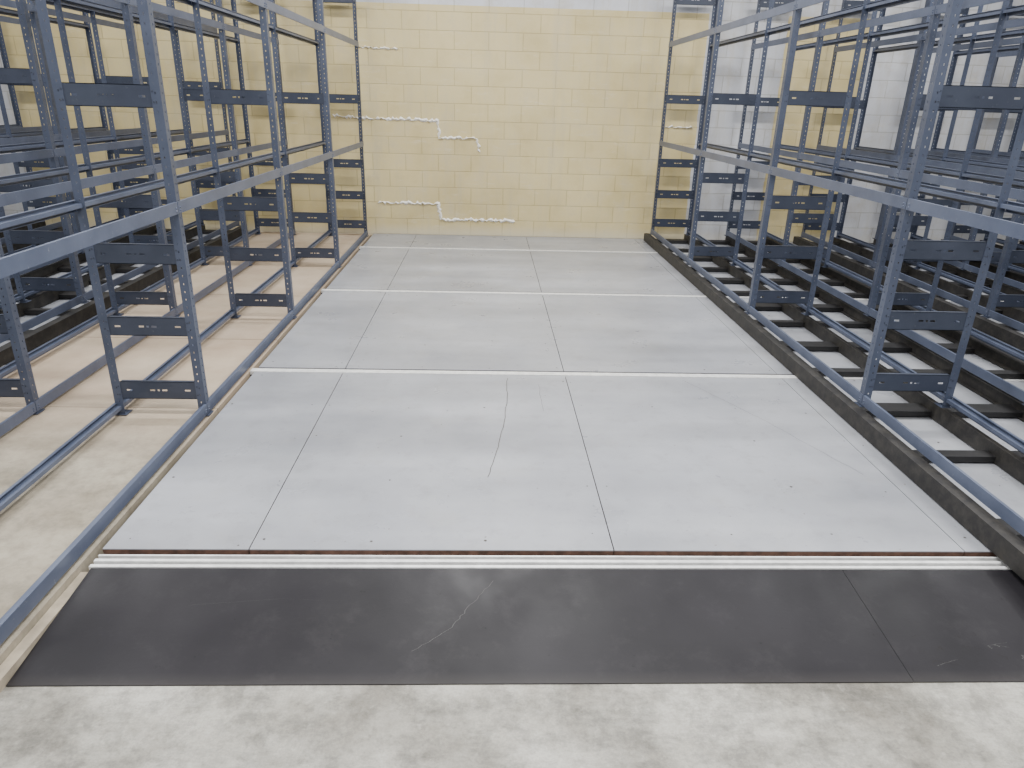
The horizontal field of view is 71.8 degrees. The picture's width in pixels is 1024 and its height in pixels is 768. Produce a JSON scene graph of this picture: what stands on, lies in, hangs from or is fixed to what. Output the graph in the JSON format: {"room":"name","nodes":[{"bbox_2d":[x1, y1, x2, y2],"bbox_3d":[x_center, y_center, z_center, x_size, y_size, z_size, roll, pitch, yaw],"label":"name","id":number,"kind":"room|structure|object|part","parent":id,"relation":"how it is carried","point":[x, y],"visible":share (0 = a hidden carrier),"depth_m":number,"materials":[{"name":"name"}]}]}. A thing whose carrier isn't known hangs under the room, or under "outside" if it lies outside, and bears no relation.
{"room":"warehouse","nodes":[
{"label":"warehouse","id":0,"kind":"room"},
{"bbox_2d":[0,232,370,664],"bbox_3d":[-2.402,-0.467,5.411,1.468,0.061,7.640,1,22,-2],"label":"floor slab","id":1,"kind":"structure","parent":0,"point":[36,527],"depth_m":3.71,"materials":[{"name":"beige concrete"}]},
{"bbox_2d":[0,0,295,436],"bbox_3d":[-2.771,-2.075,4.800,0.499,3.350,7.268,1,22,-2],"label":"shelving unit","id":2,"kind":"object","parent":1,"relation":"on","point":[26,387],"visible":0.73,"depth_m":5.12,"materials":[{"name":"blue metal"}]},
{"bbox_3d":[-2.499,-1.407,3.147,0.068,3.350,0.068,1,22,-2],"label":"post","id":3,"kind":"part","parent":2,"relation":"part of","materials":[{"name":"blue metal"}]},
{"bbox_3d":[-2.987,-2.084,4.810,0.068,3.350,0.068,1,22,-2],"label":"post","id":4,"kind":"part","parent":2,"relation":"part of","materials":[{"name":"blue metal"}]},
{"bbox_3d":[-2.556,-2.079,4.827,0.068,3.350,0.068,1,22,-2],"label":"post","id":5,"kind":"part","parent":2,"relation":"part of","materials":[{"name":"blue metal"}]},
{"bbox_3d":[-3.044,-2.757,6.490,0.068,3.350,0.068,1,22,-2],"label":"post","id":6,"kind":"part","parent":2,"relation":"part of","materials":[{"name":"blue metal"}]},
{"bbox_3d":[-2.613,-2.752,6.507,0.068,3.350,0.068,1,22,-2],"label":"post","id":7,"kind":"part","parent":2,"relation":"part of","materials":[{"name":"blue metal"}]},
{"bbox_3d":[-3.099,-3.413,8.129,0.068,3.350,0.068,1,22,-2],"label":"post","id":8,"kind":"part","parent":2,"relation":"part of","materials":[{"name":"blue metal"}]},
{"bbox_3d":[-2.669,-3.408,8.145,0.068,3.350,0.068,1,22,-2],"label":"post","id":9,"kind":"part","parent":2,"relation":"part of","materials":[{"name":"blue metal"}]},
{"bbox_2d":[0,0,368,644],"bbox_3d":[-1.879,-2.064,4.835,0.499,3.350,7.268,1,22,-2],"label":"shelving unit","id":10,"kind":"object","parent":1,"relation":"on","point":[88,239],"visible":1,"depth_m":3.67,"materials":[{"name":"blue metal"}]},
{"bbox_3d":[-2.038,-1.401,3.165,0.068,3.350,0.068,1,22,-2],"label":"post","id":11,"kind":"part","parent":10,"relation":"part of","materials":[{"name":"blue metal"}]},
{"bbox_3d":[-1.608,-1.396,3.182,0.068,3.350,0.068,1,22,-2],"label":"post","id":12,"kind":"part","parent":10,"relation":"part of","materials":[{"name":"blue metal"}]},
{"bbox_3d":[-2.095,-2.074,4.845,0.068,3.350,0.068,1,22,-2],"label":"post","id":13,"kind":"part","parent":10,"relation":"part of","materials":[{"name":"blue metal"}]},
{"bbox_3d":[-1.665,-2.068,4.862,0.068,3.350,0.068,1,22,-2],"label":"post","id":14,"kind":"part","parent":10,"relation":"part of","materials":[{"name":"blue metal"}]},
{"bbox_3d":[-2.152,-2.746,6.524,0.068,3.350,0.068,1,22,-2],"label":"post","id":15,"kind":"part","parent":10,"relation":"part of","materials":[{"name":"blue metal"}]},
{"bbox_3d":[-2.208,-3.402,8.163,0.068,3.350,0.068,1,22,-2],"label":"post","id":16,"kind":"part","parent":10,"relation":"part of","materials":[{"name":"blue metal"}]},
{"bbox_3d":[-1.722,-2.741,6.541,0.068,3.350,0.068,1,22,-2],"label":"post","id":17,"kind":"part","parent":10,"relation":"part of","materials":[{"name":"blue metal"}]},
{"bbox_3d":[-1.777,-3.397,8.180,0.068,3.350,0.068,1,22,-2],"label":"post","id":18,"kind":"part","parent":10,"relation":"part of","materials":[{"name":"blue metal"}]},
{"bbox_2d":[0,0,1023,245],"bbox_3d":[-0.273,-3.985,8.293,18.000,4.765,0.232,1,22,-2],"label":"wall","id":19,"kind":"structure","parent":0,"point":[520,118],"depth_m":8.49,"materials":[{"name":"beige brick"}]},
{"bbox_2d":[0,682,1023,767],"bbox_3d":[-0.134,0.599,3.252,18.000,0.200,12.600,1,22,-2],"label":"floor","id":20,"kind":"structure","parent":0,"point":[762,725],"depth_m":2.03,"materials":[{"name":"concrete"}]},
{"bbox_2d":[0,572,87,692],"bbox_3d":[-1.542,0.809,2.310,0.038,0.035,0.583,1,22,-2],"label":"edging","id":21,"kind":"object","parent":20,"relation":"on","point":[11,664],"visible":0.56,"depth_m":2.26,"materials":[{"name":"concrete"}]},
{"bbox_2d":[0,287,145,364],"bbox_3d":[-3.848,-0.463,5.296,1.386,0.066,1.935,1,22,-2],"label":"floor panel","id":22,"kind":"object","parent":20,"relation":"on","point":[23,318],"visible":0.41,"depth_m":5.38,"materials":[{"name":"grey concrete"}]},
{"bbox_2d":[22,245,198,285],"bbox_3d":[-3.911,-1.210,7.161,1.386,0.066,1.915,1,22,-2],"label":"floor panel","id":23,"kind":"object","parent":20,"relation":"on","point":[115,275],"visible":0.07,"depth_m":6.63,"materials":[{"name":"grey concrete"}]},
{"bbox_2d":[124,231,249,242],"bbox_3d":[-3.957,-1.752,8.515,1.386,0.066,0.834,1,22,-2],"label":"floor panel","id":24,"kind":"object","parent":20,"relation":"on","point":[195,237],"visible":0.02,"depth_m":8.49,"materials":[{"name":"grey concrete"}]},
{"bbox_2d":[103,372,342,554],"bbox_3d":[-1.300,0.305,3.548,0.541,0.066,1.870,1,22,-2],"label":"floor panel","id":25,"kind":"object","parent":20,"relation":"on","point":[218,496],"visible":0.95,"depth_m":3.20,"materials":[{"name":"grey concrete"}]},
{"bbox_2d":[259,291,385,368],"bbox_3d":[-1.363,-0.433,5.392,0.541,0.066,1.935,1,22,-2],"label":"floor panel","id":26,"kind":"object","parent":20,"relation":"on","point":[327,336],"visible":0.96,"depth_m":5.15,"materials":[{"name":"grey concrete"}]},
{"bbox_2d":[327,248,408,289],"bbox_3d":[-1.426,-1.180,7.258,0.541,0.066,1.915,1,22,-2],"label":"floor panel","id":27,"kind":"object","parent":20,"relation":"on","point":[370,268],"visible":0.95,"depth_m":7.07,"materials":[{"name":"grey concrete"}]},
{"bbox_2d":[364,234,416,246],"bbox_3d":[-1.472,-1.722,8.612,0.541,0.066,0.834,1,22,-2],"label":"floor panel","id":28,"kind":"object","parent":20,"relation":"on","point":[376,240],"visible":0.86,"depth_m":8.56,"materials":[{"name":"grey concrete"}]},
{"bbox_2d":[249,373,612,555],"bbox_3d":[-0.332,0.317,3.586,1.389,0.066,1.870,1,22,-2],"label":"floor panel","id":29,"kind":"object","parent":20,"relation":"on","point":[391,464],"visible":0.98,"depth_m":3.24,"materials":[{"name":"grey wood"}]},
{"bbox_2d":[346,292,562,371],"bbox_3d":[-0.394,-0.421,5.430,1.389,0.066,1.935,1,22,-2],"label":"floor panel","id":30,"kind":"object","parent":20,"relation":"on","point":[407,330],"visible":0.98,"depth_m":5.19,"materials":[{"name":"grey concrete"}]},
{"bbox_2d":[6,568,913,686],"bbox_3d":[-0.133,0.804,2.396,2.780,0.053,0.508,1,22,-2],"label":"plate","id":31,"kind":"object","parent":20,"relation":"on","point":[119,626],"visible":1,"depth_m":2.36,"materials":[{"name":"grey metal"}]},
{"bbox_2d":[388,248,540,292],"bbox_3d":[-0.458,-1.168,7.295,1.389,0.066,1.915,1,22,-2],"label":"floor panel","id":32,"kind":"object","parent":20,"relation":"on","point":[420,269],"visible":0.99,"depth_m":7.11,"materials":[{"name":"grey concrete"}]},
{"bbox_2d":[411,234,528,249],"bbox_3d":[-0.504,-1.710,8.649,1.389,0.066,0.834,1,22,-2],"label":"floor panel","id":33,"kind":"object","parent":20,"relation":"on","point":[426,241],"visible":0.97,"depth_m":8.61,"materials":[{"name":"grey concrete"}]},
{"bbox_2d":[89,554,1011,569],"bbox_3d":[2.900,0.727,2.797,8.890,0.056,0.098,1,22,-2],"label":"floor track","id":34,"kind":"object","parent":20,"relation":"on","point":[105,560],"visible":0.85,"depth_m":2.67,"materials":[{"name":"metal"}]},
{"bbox_2d":[526,237,646,251],"bbox_3d":[0.888,-1.693,8.703,1.388,0.066,0.834,1,22,-2],"label":"floor panel","id":35,"kind":"object","parent":20,"relation":"on","point":[534,243],"visible":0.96,"depth_m":8.66,"materials":[{"name":"grey concrete"}]},
{"bbox_2d":[359,246,847,256],"bbox_3d":[2.698,-1.502,8.347,8.918,0.068,0.082,1,22,-2],"label":"floor track","id":36,"kind":"object","parent":20,"relation":"on","point":[360,247],"visible":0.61,"depth_m":8.21,"materials":[{"name":"metal"}]},
{"bbox_2d":[530,251,692,294],"bbox_3d":[0.934,-1.151,7.349,1.388,0.066,1.915,1,22,-2],"label":"floor panel","id":37,"kind":"object","parent":20,"relation":"on","point":[556,271],"visible":0.96,"depth_m":7.17,"materials":[{"name":"grey concrete"}]},
{"bbox_2d":[250,368,1023,381],"bbox_3d":[2.824,-0.009,4.617,8.918,0.068,0.082,1,22,-2],"label":"floor track","id":38,"kind":"object","parent":20,"relation":"on","point":[253,370],"visible":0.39,"depth_m":4.49,"materials":[{"name":"metal"}]},
{"bbox_2d":[941,239,1023,267],"bbox_3d":[6.432,-0.453,5.760,1.570,0.089,7.340,1,22,-2],"label":"carriage","id":39,"kind":"object","parent":38,"relation":"on","point":[1021,243],"visible":0.22,"depth_m":8.74,"materials":[{"name":"black metal"}]},
{"bbox_2d":[949,0,1023,257],"bbox_3d":[6.012,-2.055,5.106,0.524,3.350,7.268,1,22,-2],"label":"shelving unit","id":40,"kind":"object","parent":39,"relation":"on","point":[962,228],"visible":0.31,"depth_m":8.56,"materials":[{"name":"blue metal"}]},
{"bbox_3d":[6.127,-3.388,8.451,0.068,3.350,0.068,1,22,-2],"label":"post","id":41,"kind":"part","parent":40,"relation":"part of","materials":[{"name":"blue metal"}]},
{"bbox_3d":[6.178,-0.456,5.750,0.030,0.089,7.340,1,22,-2],"label":"rail","id":42,"kind":"part","parent":39,"relation":"part of","materials":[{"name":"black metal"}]},
{"bbox_2d":[543,295,775,374],"bbox_3d":[0.997,-0.404,5.484,1.388,0.066,1.935,1,22,-2],"label":"floor panel","id":43,"kind":"object","parent":20,"relation":"on","point":[592,334],"visible":0.98,"depth_m":5.24,"materials":[{"name":"grey concrete"}]},
{"bbox_2d":[321,289,1003,301],"bbox_3d":[2.761,-0.759,6.491,8.918,0.068,0.082,1,22,-2],"label":"floor track","id":44,"kind":"object","parent":20,"relation":"on","point":[322,290],"visible":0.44,"depth_m":6.36,"materials":[{"name":"metal"}]},
{"bbox_2d":[644,233,1023,579],"bbox_3d":[2.576,-0.500,5.610,1.570,0.089,7.340,1,22,-2],"label":"carriage","id":45,"kind":"object","parent":44,"relation":"on","point":[997,535],"visible":0.66,"depth_m":4.51,"materials":[{"name":"black metal"}]},
{"bbox_2d":[649,0,1023,535],"bbox_3d":[2.155,-2.103,4.956,0.524,3.350,7.268,1,22,-2],"label":"shelving unit","id":46,"kind":"object","parent":45,"relation":"on","point":[963,96],"visible":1,"depth_m":4.40,"materials":[{"name":"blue metal"}]},
{"bbox_3d":[1.814,-3.441,8.284,0.068,3.350,0.068,1,22,-2],"label":"post","id":47,"kind":"part","parent":46,"relation":"part of","materials":[{"name":"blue metal"}]},
{"bbox_3d":[2.270,-3.436,8.302,0.068,3.350,0.068,1,22,-2],"label":"post","id":48,"kind":"part","parent":46,"relation":"part of","materials":[{"name":"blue metal"}]},
{"bbox_3d":[1.870,-2.785,6.645,0.068,3.350,0.068,1,22,-2],"label":"post","id":49,"kind":"part","parent":46,"relation":"part of","materials":[{"name":"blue metal"}]},
{"bbox_3d":[2.325,-2.780,6.663,0.068,3.350,0.068,1,22,-2],"label":"post","id":50,"kind":"part","parent":46,"relation":"part of","materials":[{"name":"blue metal"}]},
{"bbox_3d":[1.927,-2.113,4.966,0.068,3.350,0.068,1,22,-2],"label":"post","id":51,"kind":"part","parent":46,"relation":"part of","materials":[{"name":"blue metal"}]},
{"bbox_3d":[2.382,-2.107,4.984,0.068,3.350,0.068,1,22,-2],"label":"post","id":52,"kind":"part","parent":46,"relation":"part of","materials":[{"name":"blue metal"}]},
{"bbox_3d":[1.984,-1.440,3.286,0.068,3.350,0.068,1,22,-2],"label":"post","id":53,"kind":"part","parent":46,"relation":"part of","materials":[{"name":"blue metal"}]},
{"bbox_3d":[2.439,-1.435,3.304,0.068,3.350,0.068,1,22,-2],"label":"post","id":54,"kind":"part","parent":46,"relation":"part of","materials":[{"name":"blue metal"}]},
{"bbox_3d":[2.321,-0.503,5.600,0.030,0.089,7.340,1,22,-2],"label":"rail","id":55,"kind":"part","parent":45,"relation":"part of","materials":[{"name":"black metal"}]},
{"bbox_3d":[2.830,-0.497,5.620,0.030,0.089,7.340,1,22,-2],"label":"rail","id":56,"kind":"part","parent":45,"relation":"part of","materials":[{"name":"black metal"}]},
{"bbox_2d":[725,0,1023,404],"bbox_3d":[3.114,-2.091,4.993,0.524,3.350,7.268,1,22,-2],"label":"shelving unit","id":57,"kind":"object","parent":45,"relation":"on","point":[914,300],"visible":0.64,"depth_m":5.54,"materials":[{"name":"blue metal"}]},
{"bbox_3d":[2.773,-3.429,8.321,0.068,3.350,0.068,1,22,-2],"label":"post","id":58,"kind":"part","parent":57,"relation":"part of","materials":[{"name":"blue metal"}]},
{"bbox_3d":[2.829,-2.773,6.683,0.068,3.350,0.068,1,22,-2],"label":"post","id":59,"kind":"part","parent":57,"relation":"part of","materials":[{"name":"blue metal"}]},
{"bbox_3d":[3.284,-2.768,6.700,0.068,3.350,0.068,1,22,-2],"label":"post","id":60,"kind":"part","parent":57,"relation":"part of","materials":[{"name":"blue metal"}]},
{"bbox_3d":[2.886,-2.101,5.003,0.068,3.350,0.068,1,22,-2],"label":"post","id":61,"kind":"part","parent":57,"relation":"part of","materials":[{"name":"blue metal"}]},
{"bbox_3d":[3.341,-2.095,5.021,0.068,3.350,0.068,1,22,-2],"label":"post","id":62,"kind":"part","parent":57,"relation":"part of","materials":[{"name":"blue metal"}]},
{"bbox_3d":[3.330,-0.491,5.639,0.060,0.089,7.340,1,22,-2],"label":"rail","id":63,"kind":"part","parent":45,"relation":"part of","materials":[{"name":"black metal"}]},
{"bbox_2d":[793,236,1023,350],"bbox_3d":[4.504,-0.476,5.685,1.570,0.089,7.340,1,22,-2],"label":"carriage","id":64,"kind":"object","parent":44,"relation":"on","point":[1005,333],"visible":0.45,"depth_m":6.90,"materials":[{"name":"black metal"}]},
{"bbox_2d":[801,0,1023,331],"bbox_3d":[4.083,-2.079,5.031,0.524,3.350,7.268,1,22,-2],"label":"shelving unit","id":65,"kind":"object","parent":64,"relation":"on","point":[977,166],"visible":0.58,"depth_m":6.78,"materials":[{"name":"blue metal"}]},
{"bbox_3d":[3.742,-3.417,8.359,0.068,3.350,0.068,1,22,-2],"label":"post","id":66,"kind":"part","parent":65,"relation":"part of","materials":[{"name":"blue metal"}]},
{"bbox_3d":[4.198,-3.412,8.377,0.068,3.350,0.068,1,22,-2],"label":"post","id":67,"kind":"part","parent":65,"relation":"part of","materials":[{"name":"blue metal"}]},
{"bbox_3d":[3.798,-2.762,6.720,0.068,3.350,0.068,1,22,-2],"label":"post","id":68,"kind":"part","parent":65,"relation":"part of","materials":[{"name":"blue metal"}]},
{"bbox_3d":[4.254,-2.756,6.738,0.068,3.350,0.068,1,22,-2],"label":"post","id":69,"kind":"part","parent":65,"relation":"part of","materials":[{"name":"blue metal"}]},
{"bbox_3d":[3.855,-2.089,5.041,0.068,3.350,0.068,1,22,-2],"label":"post","id":70,"kind":"part","parent":65,"relation":"part of","materials":[{"name":"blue metal"}]},
{"bbox_3d":[4.249,-0.479,5.675,0.030,0.089,7.340,1,22,-2],"label":"rail","id":71,"kind":"part","parent":64,"relation":"part of","materials":[{"name":"black metal"}]},
{"bbox_3d":[4.759,-0.473,5.695,0.030,0.089,7.340,1,22,-2],"label":"rail","id":72,"kind":"part","parent":64,"relation":"part of","materials":[{"name":"black metal"}]},
{"bbox_2d":[874,0,1023,289],"bbox_3d":[5.043,-2.067,5.068,0.524,3.350,7.268,1,22,-2],"label":"shelving unit","id":73,"kind":"object","parent":64,"relation":"on","point":[994,156],"visible":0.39,"depth_m":7.34,"materials":[{"name":"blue metal"}]},
{"bbox_3d":[4.702,-3.406,8.396,0.068,3.350,0.068,1,22,-2],"label":"post","id":74,"kind":"part","parent":73,"relation":"part of","materials":[{"name":"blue metal"}]},
{"bbox_3d":[5.157,-3.400,8.414,0.068,3.350,0.068,1,22,-2],"label":"post","id":75,"kind":"part","parent":73,"relation":"part of","materials":[{"name":"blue metal"}]},
{"bbox_3d":[4.757,-2.750,6.758,0.068,3.350,0.068,1,22,-2],"label":"post","id":76,"kind":"part","parent":73,"relation":"part of","materials":[{"name":"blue metal"}]},
{"bbox_3d":[5.213,-2.744,6.775,0.068,3.350,0.068,1,22,-2],"label":"post","id":77,"kind":"part","parent":73,"relation":"part of","materials":[{"name":"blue metal"}]},
{"bbox_3d":[5.258,-0.467,5.714,0.060,0.089,7.340,1,22,-2],"label":"rail","id":78,"kind":"part","parent":64,"relation":"part of","materials":[{"name":"black metal"}]},
{"bbox_2d":[634,239,742,253],"bbox_3d":[2.277,-1.676,8.757,1.386,0.066,0.834,1,22,-2],"label":"floor panel","id":79,"kind":"object","parent":20,"relation":"on","point":[641,242],"visible":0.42,"depth_m":8.76,"materials":[{"name":"grey concrete"}]},
{"bbox_2d":[649,253,803,294],"bbox_3d":[2.324,-1.134,7.403,1.386,0.066,1.915,1,22,-2],"label":"floor panel","id":80,"kind":"object","parent":20,"relation":"on","point":[687,284],"visible":0.31,"depth_m":7.25,"materials":[{"name":"grey concrete"}]},
{"bbox_2d":[565,376,963,556],"bbox_3d":[1.060,0.334,3.640,1.388,0.066,1.870,1,22,-2],"label":"floor panel","id":81,"kind":"object","parent":20,"relation":"on","point":[680,466],"visible":0.99,"depth_m":3.30,"materials":[{"name":"grey concrete"}]},
{"bbox_2d":[696,297,934,374],"bbox_3d":[2.387,-0.387,5.538,1.386,0.066,1.935,1,22,-2],"label":"floor panel","id":82,"kind":"object","parent":20,"relation":"on","point":[833,359],"visible":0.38,"depth_m":5.33,"materials":[{"name":"grey concrete"}]},
{"bbox_2d":[789,257,947,299],"bbox_3d":[3.712,-1.117,7.457,1.386,0.066,1.915,1,22,-2],"label":"floor panel","id":83,"kind":"object","parent":20,"relation":"on","point":[841,288],"visible":0.02,"depth_m":7.28,"materials":[{"name":"grey concrete"}]},
{"bbox_2d":[783,379,1023,556],"bbox_3d":[2.449,0.351,3.694,1.386,0.066,1.870,1,22,-2],"label":"floor panel","id":84,"kind":"object","parent":20,"relation":"on","point":[997,481],"visible":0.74,"depth_m":3.58,"materials":[{"name":"grey concrete"}]},
{"bbox_2d":[842,570,1023,682],"bbox_3d":[1.951,0.830,2.477,1.388,0.053,0.508,1,22,-2],"label":"plate","id":85,"kind":"object","parent":20,"relation":"on","point":[943,626],"visible":0.98,"depth_m":2.46,"materials":[{"name":"grey metal"}]},
{"bbox_2d":[857,300,1023,369],"bbox_3d":[3.776,-0.370,5.592,1.386,0.066,1.935,1,22,-2],"label":"floor panel","id":86,"kind":"object","parent":20,"relation":"on","point":[983,363],"visible":0.02,"depth_m":5.34,"materials":[{"name":"grey concrete"}]},
{"bbox_2d":[908,265,1023,300],"bbox_3d":[5.101,-1.100,7.511,1.386,0.066,1.915,1,22,-2],"label":"floor panel","id":87,"kind":"object","parent":20,"relation":"on","point":[972,289],"visible":0.02,"depth_m":7.35,"materials":[{"name":"grey concrete"}]},
{"bbox_2d":[1007,381,1023,389],"bbox_3d":[3.838,0.368,3.748,1.386,0.066,1.870,1,22,-2],"label":"floor panel","id":88,"kind":"object","parent":20,"relation":"on","point":[1020,385],"visible":0.02,"depth_m":4.53,"materials":[{"name":"grey concrete"}]},
{"bbox_3d":[-5.205,-0.106,4.305,4.170,0.068,0.082,1,22,-2],"label":"floor track","id":89,"kind":"object","parent":20,"relation":"on","visible":0},
{"bbox_2d":[0,221,79,253],"bbox_3d":[-5.887,-0.603,5.281,1.570,0.089,7.340,1,22,-2],"label":"carriage","id":90,"kind":"object","parent":89,"relation":"on","point":[39,224],"visible":0.22,"depth_m":8.10,"materials":[{"name":"black metal"}]},
{"bbox_3d":[-5.633,-0.600,5.291,0.030,0.089,7.340,1,22,-2],"label":"rail","id":91,"kind":"part","parent":90,"relation":"part of","materials":[{"name":"black metal"}]},
{"bbox_2d":[0,3,78,243],"bbox_3d":[-5.371,-2.194,4.664,0.499,3.350,7.268,1,22,-2],"label":"shelving unit","id":92,"kind":"object","parent":90,"relation":"on","point":[17,127],"visible":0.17,"depth_m":7.96,"materials":[{"name":"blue metal"}]},
{"bbox_3d":[-5.700,-3.533,7.992,0.068,3.350,0.068,1,22,-2],"label":"post","id":93,"kind":"part","parent":92,"relation":"part of","materials":[{"name":"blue metal"}]},
{"bbox_3d":[-5.269,-3.527,8.009,0.068,3.350,0.068,1,22,-2],"label":"post","id":94,"kind":"part","parent":92,"relation":"part of","materials":[{"name":"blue metal"}]},
{"bbox_3d":[-5.269,-0.857,6.179,4.170,0.068,0.082,1,22,-2],"label":"floor track","id":95,"kind":"object","parent":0,"visible":0},
{"bbox_2d":[0,225,247,366],"bbox_3d":[-3.959,-0.580,5.356,1.570,0.089,7.340,1,22,-2],"label":"carriage","id":96,"kind":"object","parent":95,"relation":"on","point":[70,318],"visible":0.32,"depth_m":5.83,"materials":[{"name":"black metal"}]},
{"bbox_2d":[0,0,158,278],"bbox_3d":[-4.397,-2.183,4.702,0.499,3.350,7.268,1,22,-2],"label":"shelving unit","id":97,"kind":"object","parent":96,"relation":"on","point":[8,138],"visible":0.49,"depth_m":6.81,"materials":[{"name":"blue metal"}]},
{"bbox_3d":[-4.670,-2.865,6.391,0.068,3.350,0.068,1,22,-2],"label":"post","id":98,"kind":"part","parent":97,"relation":"part of","materials":[{"name":"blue metal"}]},
{"bbox_3d":[-4.239,-2.860,6.408,0.068,3.350,0.068,1,22,-2],"label":"post","id":99,"kind":"part","parent":97,"relation":"part of","materials":[{"name":"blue metal"}]},
{"bbox_3d":[-4.726,-3.521,8.030,0.068,3.350,0.068,1,22,-2],"label":"post","id":100,"kind":"part","parent":97,"relation":"part of","materials":[{"name":"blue metal"}]},
{"bbox_3d":[-4.214,-0.583,5.346,0.030,0.089,7.340,1,22,-2],"label":"rail","id":101,"kind":"part","parent":96,"relation":"part of","materials":[{"name":"black metal"}]},
{"bbox_3d":[-3.704,-0.577,5.366,0.030,0.089,7.340,1,22,-2],"label":"rail","id":102,"kind":"part","parent":96,"relation":"part of","materials":[{"name":"black metal"}]},
{"bbox_2d":[0,0,240,343],"bbox_3d":[-3.443,-2.171,4.739,0.499,3.350,7.268,1,22,-2],"label":"shelving unit","id":103,"kind":"object","parent":96,"relation":"on","point":[52,151],"visible":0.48,"depth_m":5.33,"materials":[{"name":"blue metal"}]},
{"bbox_3d":[-3.659,-2.181,4.749,0.068,3.350,0.068,1,22,-2],"label":"post","id":104,"kind":"part","parent":103,"relation":"part of","materials":[{"name":"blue metal"}]},
{"bbox_3d":[-3.228,-2.176,4.766,0.068,3.350,0.068,1,22,-2],"label":"post","id":105,"kind":"part","parent":103,"relation":"part of","materials":[{"name":"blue metal"}]},
{"bbox_3d":[-3.716,-2.853,6.428,0.068,3.350,0.068,1,22,-2],"label":"post","id":106,"kind":"part","parent":103,"relation":"part of","materials":[{"name":"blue metal"}]},
{"bbox_3d":[-3.285,-2.848,6.445,0.068,3.350,0.068,1,22,-2],"label":"post","id":107,"kind":"part","parent":103,"relation":"part of","materials":[{"name":"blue metal"}]},
{"bbox_3d":[-3.771,-3.509,8.067,0.068,3.350,0.068,1,22,-2],"label":"post","id":108,"kind":"part","parent":103,"relation":"part of","materials":[{"name":"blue metal"}]},
{"bbox_3d":[-3.341,-3.504,8.084,0.068,3.350,0.068,1,22,-2],"label":"post","id":109,"kind":"part","parent":103,"relation":"part of","materials":[{"name":"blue metal"}]}
]}

